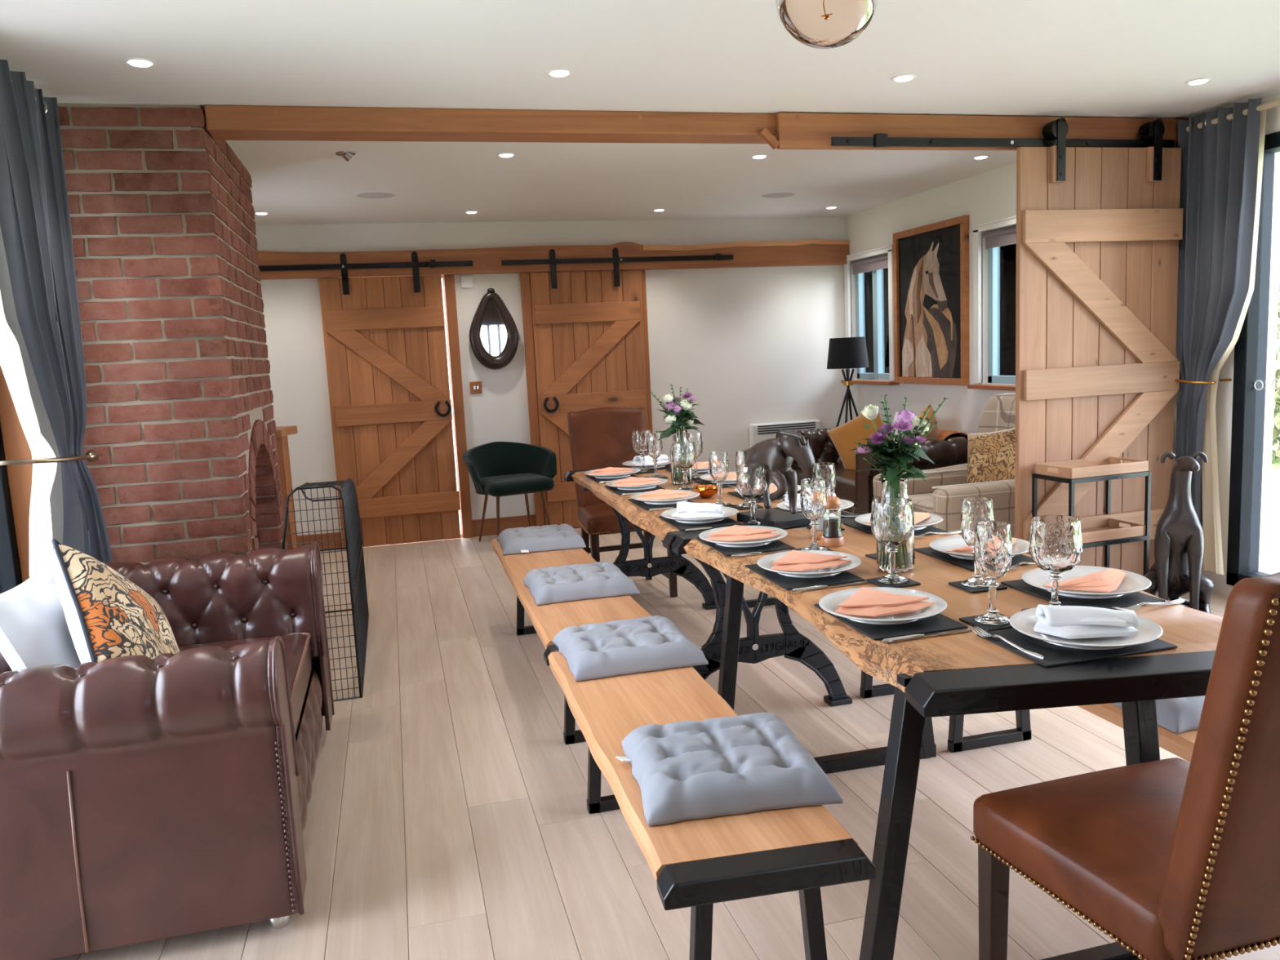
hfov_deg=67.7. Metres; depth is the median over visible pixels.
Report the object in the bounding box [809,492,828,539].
mill
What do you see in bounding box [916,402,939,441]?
cushion
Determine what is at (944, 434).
throw blanket
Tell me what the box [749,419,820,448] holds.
heater
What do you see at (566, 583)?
seat cushion
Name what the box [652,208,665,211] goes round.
recessed light
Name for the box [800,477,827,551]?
glass
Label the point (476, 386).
light switch
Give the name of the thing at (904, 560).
bottle vase
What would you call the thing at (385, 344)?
door
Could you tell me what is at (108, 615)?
cushion
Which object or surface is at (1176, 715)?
seat cushion
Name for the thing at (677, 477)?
bottle vase
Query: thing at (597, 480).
placemat
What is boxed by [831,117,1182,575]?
door
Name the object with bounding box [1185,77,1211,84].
recessed light
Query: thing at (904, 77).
recessed light
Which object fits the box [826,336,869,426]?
lamp
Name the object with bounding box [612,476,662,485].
napkin
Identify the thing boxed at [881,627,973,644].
knife
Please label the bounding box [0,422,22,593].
window
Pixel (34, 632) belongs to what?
cushion
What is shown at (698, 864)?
bench
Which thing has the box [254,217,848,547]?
wall
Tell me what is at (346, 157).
spotlight
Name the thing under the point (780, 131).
ceiling beam
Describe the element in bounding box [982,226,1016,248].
roller blind
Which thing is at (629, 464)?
plate
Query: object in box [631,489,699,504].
plate
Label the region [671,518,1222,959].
dining table
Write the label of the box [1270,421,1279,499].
lawn
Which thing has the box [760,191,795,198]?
ceiling speaker
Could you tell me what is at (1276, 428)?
hedge
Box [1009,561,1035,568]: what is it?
fork
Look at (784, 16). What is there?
glass pendant
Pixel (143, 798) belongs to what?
sofa
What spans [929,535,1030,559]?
plate
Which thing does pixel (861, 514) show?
fork
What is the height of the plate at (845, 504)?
0.025 m
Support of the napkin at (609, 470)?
on the plate at (635, 470)
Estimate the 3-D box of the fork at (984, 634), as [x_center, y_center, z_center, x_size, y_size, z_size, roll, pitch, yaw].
[0.730,0.324,1.900,0.024,0.020,0.200,-6,8,-20]
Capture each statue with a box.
[736,430,815,528]
[1142,451,1213,613]
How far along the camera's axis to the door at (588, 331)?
7.51 m
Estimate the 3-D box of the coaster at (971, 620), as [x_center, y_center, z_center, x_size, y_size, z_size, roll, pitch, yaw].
[0.763,0.307,2.066,0.100,0.005,0.100,-5,8,-17]
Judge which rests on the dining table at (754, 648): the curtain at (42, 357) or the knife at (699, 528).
the knife at (699, 528)
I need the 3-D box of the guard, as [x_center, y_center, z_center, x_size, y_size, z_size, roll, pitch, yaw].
[-1.538,0.401,4.553,0.376,0.911,1.381,-5,8,-14]
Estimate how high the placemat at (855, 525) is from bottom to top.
0.005 m
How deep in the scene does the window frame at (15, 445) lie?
3.55 m
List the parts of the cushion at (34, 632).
panel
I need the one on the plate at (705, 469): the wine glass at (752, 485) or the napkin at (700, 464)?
the napkin at (700, 464)
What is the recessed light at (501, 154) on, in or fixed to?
in the ceiling
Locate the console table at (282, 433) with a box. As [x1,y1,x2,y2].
[274,425,297,550]
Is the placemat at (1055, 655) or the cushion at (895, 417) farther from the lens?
the cushion at (895, 417)
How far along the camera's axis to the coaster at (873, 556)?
2.75 m
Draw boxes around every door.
[257,251,473,546]
[501,248,733,527]
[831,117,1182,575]
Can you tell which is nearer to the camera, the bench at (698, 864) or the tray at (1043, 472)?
the bench at (698, 864)
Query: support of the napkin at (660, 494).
on the plate at (668, 501)
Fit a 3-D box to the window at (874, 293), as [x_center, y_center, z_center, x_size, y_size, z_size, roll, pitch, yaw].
[1.875,-1.309,7.689,0.200,1.060,0.845,-5,8,-14]
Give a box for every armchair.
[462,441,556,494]
[872,392,1015,537]
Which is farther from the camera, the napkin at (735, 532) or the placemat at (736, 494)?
the placemat at (736, 494)
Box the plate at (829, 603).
[818,586,946,624]
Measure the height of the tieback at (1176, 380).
0.034 m
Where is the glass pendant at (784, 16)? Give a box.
[775,0,877,48]
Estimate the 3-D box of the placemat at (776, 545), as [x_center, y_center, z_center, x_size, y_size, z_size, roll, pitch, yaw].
[0.328,0.200,3.019,0.220,0.005,0.295,-5,8,-14]
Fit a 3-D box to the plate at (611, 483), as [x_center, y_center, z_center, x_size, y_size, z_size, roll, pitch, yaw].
[-0.015,0.020,4.359,0.281,0.025,0.281,-3,8,-1]
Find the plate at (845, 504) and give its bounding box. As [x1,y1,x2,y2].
[776,499,853,515]
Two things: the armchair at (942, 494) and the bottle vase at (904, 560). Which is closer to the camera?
the bottle vase at (904, 560)
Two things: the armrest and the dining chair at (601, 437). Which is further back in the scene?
the dining chair at (601, 437)
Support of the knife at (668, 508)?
on the dining table at (754, 648)
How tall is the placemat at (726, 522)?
0.005 m
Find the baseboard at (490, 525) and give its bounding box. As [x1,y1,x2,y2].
[297,514,536,549]
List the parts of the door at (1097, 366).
sliding door rail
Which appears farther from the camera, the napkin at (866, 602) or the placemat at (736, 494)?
the placemat at (736, 494)
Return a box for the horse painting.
[893,215,969,385]
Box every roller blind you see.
[851,254,888,274]
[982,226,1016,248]
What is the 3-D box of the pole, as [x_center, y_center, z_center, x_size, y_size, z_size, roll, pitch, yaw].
[3.525,-1.402,1.919,0.134,0.028,6.030,-5,8,-14]
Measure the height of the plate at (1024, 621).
0.025 m
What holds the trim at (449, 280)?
attached to the wall at (749, 345)
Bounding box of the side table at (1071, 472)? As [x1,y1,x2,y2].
[1031,456,1151,576]
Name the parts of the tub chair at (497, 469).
leg, leg, seat, leg, leg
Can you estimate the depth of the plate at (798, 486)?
3.95 m
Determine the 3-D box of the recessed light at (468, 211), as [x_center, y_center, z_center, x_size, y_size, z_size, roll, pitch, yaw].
[-1.186,-1.885,6.726,0.096,0.009,0.096,-5,8,-14]
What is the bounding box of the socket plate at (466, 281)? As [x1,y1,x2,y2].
[460,275,473,288]
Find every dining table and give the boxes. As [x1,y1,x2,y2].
[564,466,860,706]
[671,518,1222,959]
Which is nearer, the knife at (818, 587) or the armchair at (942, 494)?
the knife at (818, 587)
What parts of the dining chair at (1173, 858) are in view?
leg, seat, backrest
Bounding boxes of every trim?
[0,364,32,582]
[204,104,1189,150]
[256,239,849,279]
[443,275,473,537]
[520,272,545,526]
[640,269,653,432]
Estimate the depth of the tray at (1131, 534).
4.58 m
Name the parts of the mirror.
glass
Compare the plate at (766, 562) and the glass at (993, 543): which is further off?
the plate at (766, 562)
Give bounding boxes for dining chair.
[566,407,677,597]
[970,571,1279,959]
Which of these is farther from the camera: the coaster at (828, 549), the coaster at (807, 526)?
the coaster at (807, 526)
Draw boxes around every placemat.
[585,474,639,482]
[604,485,666,495]
[620,463,671,470]
[628,498,694,510]
[658,515,740,530]
[666,468,710,474]
[693,479,736,488]
[696,537,795,555]
[727,491,785,502]
[745,564,865,590]
[771,507,856,517]
[814,604,968,640]
[843,521,948,535]
[914,546,1033,571]
[977,628,1177,667]
[1000,579,1165,608]
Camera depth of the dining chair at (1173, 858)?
1.43 m
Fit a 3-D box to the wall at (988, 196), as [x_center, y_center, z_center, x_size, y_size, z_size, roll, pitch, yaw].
[2.299,-0.833,6.664,0.260,2.410,3.170,-5,8,-14]
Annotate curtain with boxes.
[0,59,112,577]
[1174,97,1266,574]
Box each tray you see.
[1035,458,1087,473]
[1036,463,1071,479]
[1070,460,1148,479]
[1081,524,1145,543]
[1108,518,1142,528]
[1109,456,1145,464]
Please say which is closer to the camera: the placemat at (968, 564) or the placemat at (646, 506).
the placemat at (968, 564)
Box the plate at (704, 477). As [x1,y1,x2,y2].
[699,471,736,484]
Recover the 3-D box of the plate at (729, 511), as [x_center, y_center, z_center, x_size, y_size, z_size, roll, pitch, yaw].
[0.217,0.129,3.468,0.281,0.025,0.281,-8,9,-35]
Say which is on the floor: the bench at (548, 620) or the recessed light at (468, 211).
the bench at (548, 620)
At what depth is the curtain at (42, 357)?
3.22 m
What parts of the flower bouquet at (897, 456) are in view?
stem, stem, stem, stem, stem, stem, stem, stem, stem, stem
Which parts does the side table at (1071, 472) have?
leg, leg, shelf frame, leg, shelf frame, leg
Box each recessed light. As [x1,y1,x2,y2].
[123,57,155,67]
[254,212,269,214]
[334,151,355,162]
[464,210,478,213]
[497,152,515,157]
[546,68,572,77]
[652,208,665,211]
[750,154,768,159]
[825,206,837,208]
[891,74,916,81]
[972,155,989,159]
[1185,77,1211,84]
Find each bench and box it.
[491,538,651,744]
[543,644,875,959]
[742,592,895,698]
[947,702,1197,762]
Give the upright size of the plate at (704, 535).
0.025 m
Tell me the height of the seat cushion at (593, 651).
0.066 m
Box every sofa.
[0,542,334,959]
[775,425,968,515]
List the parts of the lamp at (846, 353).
leg, leg, lamp shade, leg, leg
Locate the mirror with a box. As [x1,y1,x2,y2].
[468,288,518,369]
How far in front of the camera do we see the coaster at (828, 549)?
2.88 m
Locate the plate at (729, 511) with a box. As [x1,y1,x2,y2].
[661,506,738,523]
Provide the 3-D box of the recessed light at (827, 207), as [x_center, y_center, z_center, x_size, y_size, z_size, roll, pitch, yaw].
[1.476,-2.101,7.370,0.096,0.009,0.096,-5,8,-14]
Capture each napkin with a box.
[587,466,633,475]
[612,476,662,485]
[631,454,668,465]
[635,488,693,500]
[671,501,724,518]
[692,461,709,468]
[705,471,736,479]
[706,524,780,541]
[768,484,787,493]
[770,549,851,571]
[784,493,835,508]
[834,586,933,616]
[864,512,929,524]
[945,537,1016,553]
[1033,604,1138,639]
[1043,568,1125,592]
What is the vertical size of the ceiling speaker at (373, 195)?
0.004 m
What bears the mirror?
attached to the wall at (749, 345)
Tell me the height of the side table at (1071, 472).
0.741 m
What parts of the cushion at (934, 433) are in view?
panel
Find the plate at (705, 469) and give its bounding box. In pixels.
[670,462,709,472]
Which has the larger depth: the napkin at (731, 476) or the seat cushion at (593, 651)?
the napkin at (731, 476)
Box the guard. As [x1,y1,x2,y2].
[281,477,368,701]
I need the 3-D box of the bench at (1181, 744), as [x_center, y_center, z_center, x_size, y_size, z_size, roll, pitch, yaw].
[1.296,0.731,2.766,0.415,0.453,1.485,-5,8,-14]
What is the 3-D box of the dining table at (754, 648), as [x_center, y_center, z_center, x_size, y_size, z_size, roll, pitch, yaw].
[0.222,0.417,4.319,0.779,0.761,2.015,-5,8,-14]
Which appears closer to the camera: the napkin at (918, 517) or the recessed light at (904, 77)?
the napkin at (918, 517)
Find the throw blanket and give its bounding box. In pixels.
[937,429,968,440]
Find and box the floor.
[47,526,1279,959]
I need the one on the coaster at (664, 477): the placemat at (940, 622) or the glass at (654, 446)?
the glass at (654, 446)
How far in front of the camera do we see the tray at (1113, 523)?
4.79 m
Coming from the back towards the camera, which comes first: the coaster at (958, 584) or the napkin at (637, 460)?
the napkin at (637, 460)
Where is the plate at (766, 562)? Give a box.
[756,550,861,577]
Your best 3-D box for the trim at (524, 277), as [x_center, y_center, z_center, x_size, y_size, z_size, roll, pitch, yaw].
[-0.841,-0.595,7.492,0.068,2.020,0.045,-5,8,-14]
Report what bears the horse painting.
attached to the wall at (988, 196)
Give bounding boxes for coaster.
[635,470,653,474]
[644,475,668,479]
[732,504,763,510]
[793,546,832,551]
[806,525,844,530]
[865,553,915,559]
[865,574,920,587]
[948,578,1007,593]
[959,613,1013,631]
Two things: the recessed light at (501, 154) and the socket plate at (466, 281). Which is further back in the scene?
the socket plate at (466, 281)
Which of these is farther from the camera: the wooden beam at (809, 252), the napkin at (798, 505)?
the wooden beam at (809, 252)
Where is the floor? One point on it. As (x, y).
(448, 818)
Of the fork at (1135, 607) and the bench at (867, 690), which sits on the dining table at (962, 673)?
the fork at (1135, 607)
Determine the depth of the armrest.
3.27 m
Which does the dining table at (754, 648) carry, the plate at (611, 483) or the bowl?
the bowl
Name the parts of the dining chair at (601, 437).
leg, leg, backrest, nail trim, seat, leg, leg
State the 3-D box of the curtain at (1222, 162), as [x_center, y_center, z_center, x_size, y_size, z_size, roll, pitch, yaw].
[2.821,-0.650,4.725,0.120,2.255,0.490,-5,8,-14]
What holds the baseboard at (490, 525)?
attached to the wall at (749, 345)
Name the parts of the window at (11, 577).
pane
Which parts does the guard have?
rail, rail, frame, rail, rail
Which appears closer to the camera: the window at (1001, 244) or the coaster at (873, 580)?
the coaster at (873, 580)
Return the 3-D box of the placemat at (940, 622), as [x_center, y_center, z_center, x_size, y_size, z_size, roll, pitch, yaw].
[0.557,0.306,2.152,0.220,0.005,0.295,-5,8,-14]
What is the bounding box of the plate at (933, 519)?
[854,511,942,529]
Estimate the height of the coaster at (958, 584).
0.005 m
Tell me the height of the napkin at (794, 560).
0.023 m
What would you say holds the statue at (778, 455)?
on the dining table at (754, 648)
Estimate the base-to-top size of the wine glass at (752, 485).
0.208 m
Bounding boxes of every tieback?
[0,449,99,465]
[1175,378,1231,384]
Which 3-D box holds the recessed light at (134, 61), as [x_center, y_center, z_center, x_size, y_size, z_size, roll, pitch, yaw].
[-1.658,-1.382,3.167,0.096,0.009,0.096,-5,8,-14]
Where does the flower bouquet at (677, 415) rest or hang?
in the bottle vase at (677, 477)
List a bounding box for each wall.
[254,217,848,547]
[844,162,1016,434]
[1200,93,1279,595]
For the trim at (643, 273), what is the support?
attached to the wall at (749, 345)
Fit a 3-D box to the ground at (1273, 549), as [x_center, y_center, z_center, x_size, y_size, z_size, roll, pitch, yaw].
[7.204,-0.463,12.256,100.000,0.035,100.000,-5,8,-14]
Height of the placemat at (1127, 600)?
0.005 m
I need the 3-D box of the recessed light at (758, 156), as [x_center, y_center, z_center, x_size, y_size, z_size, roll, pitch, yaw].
[0.656,-1.775,5.247,0.096,0.009,0.096,-5,8,-14]
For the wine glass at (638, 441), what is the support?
on the coaster at (651, 471)
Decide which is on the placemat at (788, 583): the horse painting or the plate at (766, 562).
the plate at (766, 562)
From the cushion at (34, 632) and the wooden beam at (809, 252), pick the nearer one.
the cushion at (34, 632)
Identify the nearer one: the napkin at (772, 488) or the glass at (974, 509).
the glass at (974, 509)
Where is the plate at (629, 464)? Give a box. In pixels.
[622,458,670,468]
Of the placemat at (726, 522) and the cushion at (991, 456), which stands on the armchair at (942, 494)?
the cushion at (991, 456)
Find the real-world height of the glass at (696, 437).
0.212 m
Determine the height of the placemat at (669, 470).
0.005 m
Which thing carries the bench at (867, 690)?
on the floor
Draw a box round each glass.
[631,430,651,471]
[646,432,663,477]
[671,441,696,490]
[687,431,702,477]
[708,449,729,506]
[735,449,749,506]
[736,463,768,525]
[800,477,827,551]
[812,462,835,493]
[870,497,914,583]
[960,497,994,587]
[973,520,1012,624]
[1028,515,1082,605]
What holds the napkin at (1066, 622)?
on the plate at (1024, 621)
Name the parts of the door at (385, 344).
sliding door rail, horseshoe handle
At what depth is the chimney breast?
3.78 m
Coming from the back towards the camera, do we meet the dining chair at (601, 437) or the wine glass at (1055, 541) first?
the dining chair at (601, 437)
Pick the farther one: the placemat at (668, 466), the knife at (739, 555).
the placemat at (668, 466)
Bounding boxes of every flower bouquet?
[650,384,704,440]
[848,394,948,490]
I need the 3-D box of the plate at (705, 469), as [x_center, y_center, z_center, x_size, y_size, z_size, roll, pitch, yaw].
[0.294,-0.062,4.860,0.281,0.025,0.281,-6,8,-22]
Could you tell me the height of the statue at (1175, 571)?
0.808 m
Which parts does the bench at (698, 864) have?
leg, leg, leg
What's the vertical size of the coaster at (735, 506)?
0.005 m
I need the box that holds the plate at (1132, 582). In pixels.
[1021,565,1151,598]
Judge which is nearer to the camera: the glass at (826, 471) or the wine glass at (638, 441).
the glass at (826, 471)
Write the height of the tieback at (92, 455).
0.050 m
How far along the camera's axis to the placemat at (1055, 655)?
1.85 m
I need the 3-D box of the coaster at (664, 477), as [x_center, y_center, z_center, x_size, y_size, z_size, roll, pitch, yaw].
[0.078,-0.012,4.680,0.100,0.005,0.100,-4,8,-12]
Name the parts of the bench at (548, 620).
leg, leg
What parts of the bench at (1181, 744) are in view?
leg, leg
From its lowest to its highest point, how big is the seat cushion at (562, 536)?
0.067 m
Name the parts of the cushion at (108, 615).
panel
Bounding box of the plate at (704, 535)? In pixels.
[698,525,787,546]
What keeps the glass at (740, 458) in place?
on the coaster at (735, 506)
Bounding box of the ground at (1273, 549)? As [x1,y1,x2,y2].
[1266,498,1279,573]
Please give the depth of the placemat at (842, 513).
3.45 m
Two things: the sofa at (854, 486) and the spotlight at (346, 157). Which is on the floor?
the sofa at (854, 486)
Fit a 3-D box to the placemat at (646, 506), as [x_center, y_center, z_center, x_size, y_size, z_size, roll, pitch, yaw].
[0.094,0.091,3.908,0.220,0.005,0.295,-5,8,-14]
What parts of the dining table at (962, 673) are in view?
leg, leg, bolt plate, leg, leg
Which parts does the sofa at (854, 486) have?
arm, rail, arm, stud trim, arm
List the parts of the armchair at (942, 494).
arm, arm, backrest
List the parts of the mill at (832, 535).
knob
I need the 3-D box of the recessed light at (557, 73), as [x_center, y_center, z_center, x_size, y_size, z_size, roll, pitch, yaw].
[-0.296,-1.495,3.513,0.096,0.009,0.096,-5,8,-14]
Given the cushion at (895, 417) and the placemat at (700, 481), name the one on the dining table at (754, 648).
the placemat at (700, 481)
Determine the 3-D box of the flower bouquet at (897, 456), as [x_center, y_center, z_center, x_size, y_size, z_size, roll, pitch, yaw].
[0.681,0.002,2.563,0.218,0.463,0.259,5,11,44]
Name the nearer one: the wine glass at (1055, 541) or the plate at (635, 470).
the wine glass at (1055, 541)
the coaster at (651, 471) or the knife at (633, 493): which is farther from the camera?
the coaster at (651, 471)
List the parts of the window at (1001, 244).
sill, frame, pane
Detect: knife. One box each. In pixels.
[621,492,640,496]
[648,506,675,511]
[684,525,731,532]
[730,549,792,558]
[791,580,869,593]
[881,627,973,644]
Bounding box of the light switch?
[469,381,482,394]
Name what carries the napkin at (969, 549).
on the plate at (1020, 546)
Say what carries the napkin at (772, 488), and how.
on the plate at (798, 486)
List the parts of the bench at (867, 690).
leg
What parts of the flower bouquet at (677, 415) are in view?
stem, stem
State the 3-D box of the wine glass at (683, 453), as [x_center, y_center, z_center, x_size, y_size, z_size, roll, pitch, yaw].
[0.195,-0.061,4.194,0.109,0.208,0.109,3,9,36]
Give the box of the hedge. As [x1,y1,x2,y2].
[1271,269,1279,463]
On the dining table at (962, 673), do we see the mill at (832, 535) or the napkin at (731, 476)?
the mill at (832, 535)
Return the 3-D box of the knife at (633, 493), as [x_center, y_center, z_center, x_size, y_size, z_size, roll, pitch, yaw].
[0.026,0.056,4.188,0.222,0.012,0.013,-5,8,-16]
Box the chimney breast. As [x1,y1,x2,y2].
[57,102,287,564]
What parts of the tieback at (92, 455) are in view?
arm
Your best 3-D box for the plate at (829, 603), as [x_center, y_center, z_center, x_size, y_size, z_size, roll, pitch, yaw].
[0.547,0.289,2.160,0.281,0.025,0.281,-6,8,-24]
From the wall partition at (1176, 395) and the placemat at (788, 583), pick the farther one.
the wall partition at (1176, 395)
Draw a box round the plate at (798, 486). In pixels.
[734,483,800,497]
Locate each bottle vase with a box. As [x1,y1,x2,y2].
[670,429,693,484]
[875,476,915,572]
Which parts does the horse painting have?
frame rail, frame rail, frame rail, frame rail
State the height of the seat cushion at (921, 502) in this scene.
0.180 m
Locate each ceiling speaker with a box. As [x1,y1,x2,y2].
[355,191,395,199]
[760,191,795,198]
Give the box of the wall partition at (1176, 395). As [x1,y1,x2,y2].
[1173,355,1179,462]
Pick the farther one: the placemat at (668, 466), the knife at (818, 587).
the placemat at (668, 466)
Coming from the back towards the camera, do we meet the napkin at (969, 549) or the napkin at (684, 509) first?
the napkin at (684, 509)
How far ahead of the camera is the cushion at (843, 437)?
6.92 m
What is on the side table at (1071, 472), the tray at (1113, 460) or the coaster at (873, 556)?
the tray at (1113, 460)
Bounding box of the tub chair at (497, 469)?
[462,441,556,541]
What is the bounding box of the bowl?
[693,484,717,497]
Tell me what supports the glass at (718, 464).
on the coaster
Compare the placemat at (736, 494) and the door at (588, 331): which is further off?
the door at (588, 331)
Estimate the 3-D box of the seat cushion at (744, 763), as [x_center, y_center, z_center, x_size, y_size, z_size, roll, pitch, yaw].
[0.171,0.611,2.099,0.431,0.067,0.406,-4,8,-8]
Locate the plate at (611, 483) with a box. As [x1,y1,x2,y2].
[605,477,667,489]
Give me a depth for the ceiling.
3.59 m
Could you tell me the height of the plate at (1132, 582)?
0.025 m
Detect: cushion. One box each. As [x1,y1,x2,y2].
[0,561,80,671]
[51,538,179,663]
[496,524,586,555]
[523,560,639,604]
[552,615,708,681]
[616,712,843,826]
[795,464,856,505]
[826,413,890,469]
[891,411,917,443]
[908,493,933,527]
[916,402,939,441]
[966,427,1015,483]
[1111,695,1205,733]
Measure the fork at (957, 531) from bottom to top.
0.020 m
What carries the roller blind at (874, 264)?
attached to the window at (874, 293)
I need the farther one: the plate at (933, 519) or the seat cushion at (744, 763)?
the plate at (933, 519)
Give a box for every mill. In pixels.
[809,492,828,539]
[820,492,844,546]
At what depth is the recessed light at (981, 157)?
5.56 m
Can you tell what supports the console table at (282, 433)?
on the floor
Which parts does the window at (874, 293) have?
pane, sill, frame, pane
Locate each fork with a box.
[840,514,862,517]
[914,529,961,537]
[968,626,1045,659]
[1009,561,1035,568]
[1111,598,1184,611]
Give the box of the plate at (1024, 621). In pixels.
[1008,605,1163,649]
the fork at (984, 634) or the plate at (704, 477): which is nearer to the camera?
the fork at (984, 634)
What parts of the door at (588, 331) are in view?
horseshoe handle, sliding door rail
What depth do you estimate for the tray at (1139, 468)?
4.53 m
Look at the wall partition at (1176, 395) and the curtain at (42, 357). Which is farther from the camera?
the wall partition at (1176, 395)
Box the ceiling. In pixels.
[0,0,1279,225]
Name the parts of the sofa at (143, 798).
arm, arm, stud trim, arm, rail, arm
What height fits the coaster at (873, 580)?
0.005 m
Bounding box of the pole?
[1186,98,1279,131]
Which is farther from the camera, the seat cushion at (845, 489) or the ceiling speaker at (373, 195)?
the seat cushion at (845, 489)
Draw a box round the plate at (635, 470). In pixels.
[584,467,639,478]
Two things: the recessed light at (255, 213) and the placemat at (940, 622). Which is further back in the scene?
the recessed light at (255, 213)
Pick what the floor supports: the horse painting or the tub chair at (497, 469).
the tub chair at (497, 469)
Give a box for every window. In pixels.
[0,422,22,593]
[840,244,899,385]
[967,215,1016,391]
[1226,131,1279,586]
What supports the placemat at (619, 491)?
on the dining table at (754, 648)
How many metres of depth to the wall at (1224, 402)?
4.81 m
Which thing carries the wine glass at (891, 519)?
on the coaster at (873, 580)

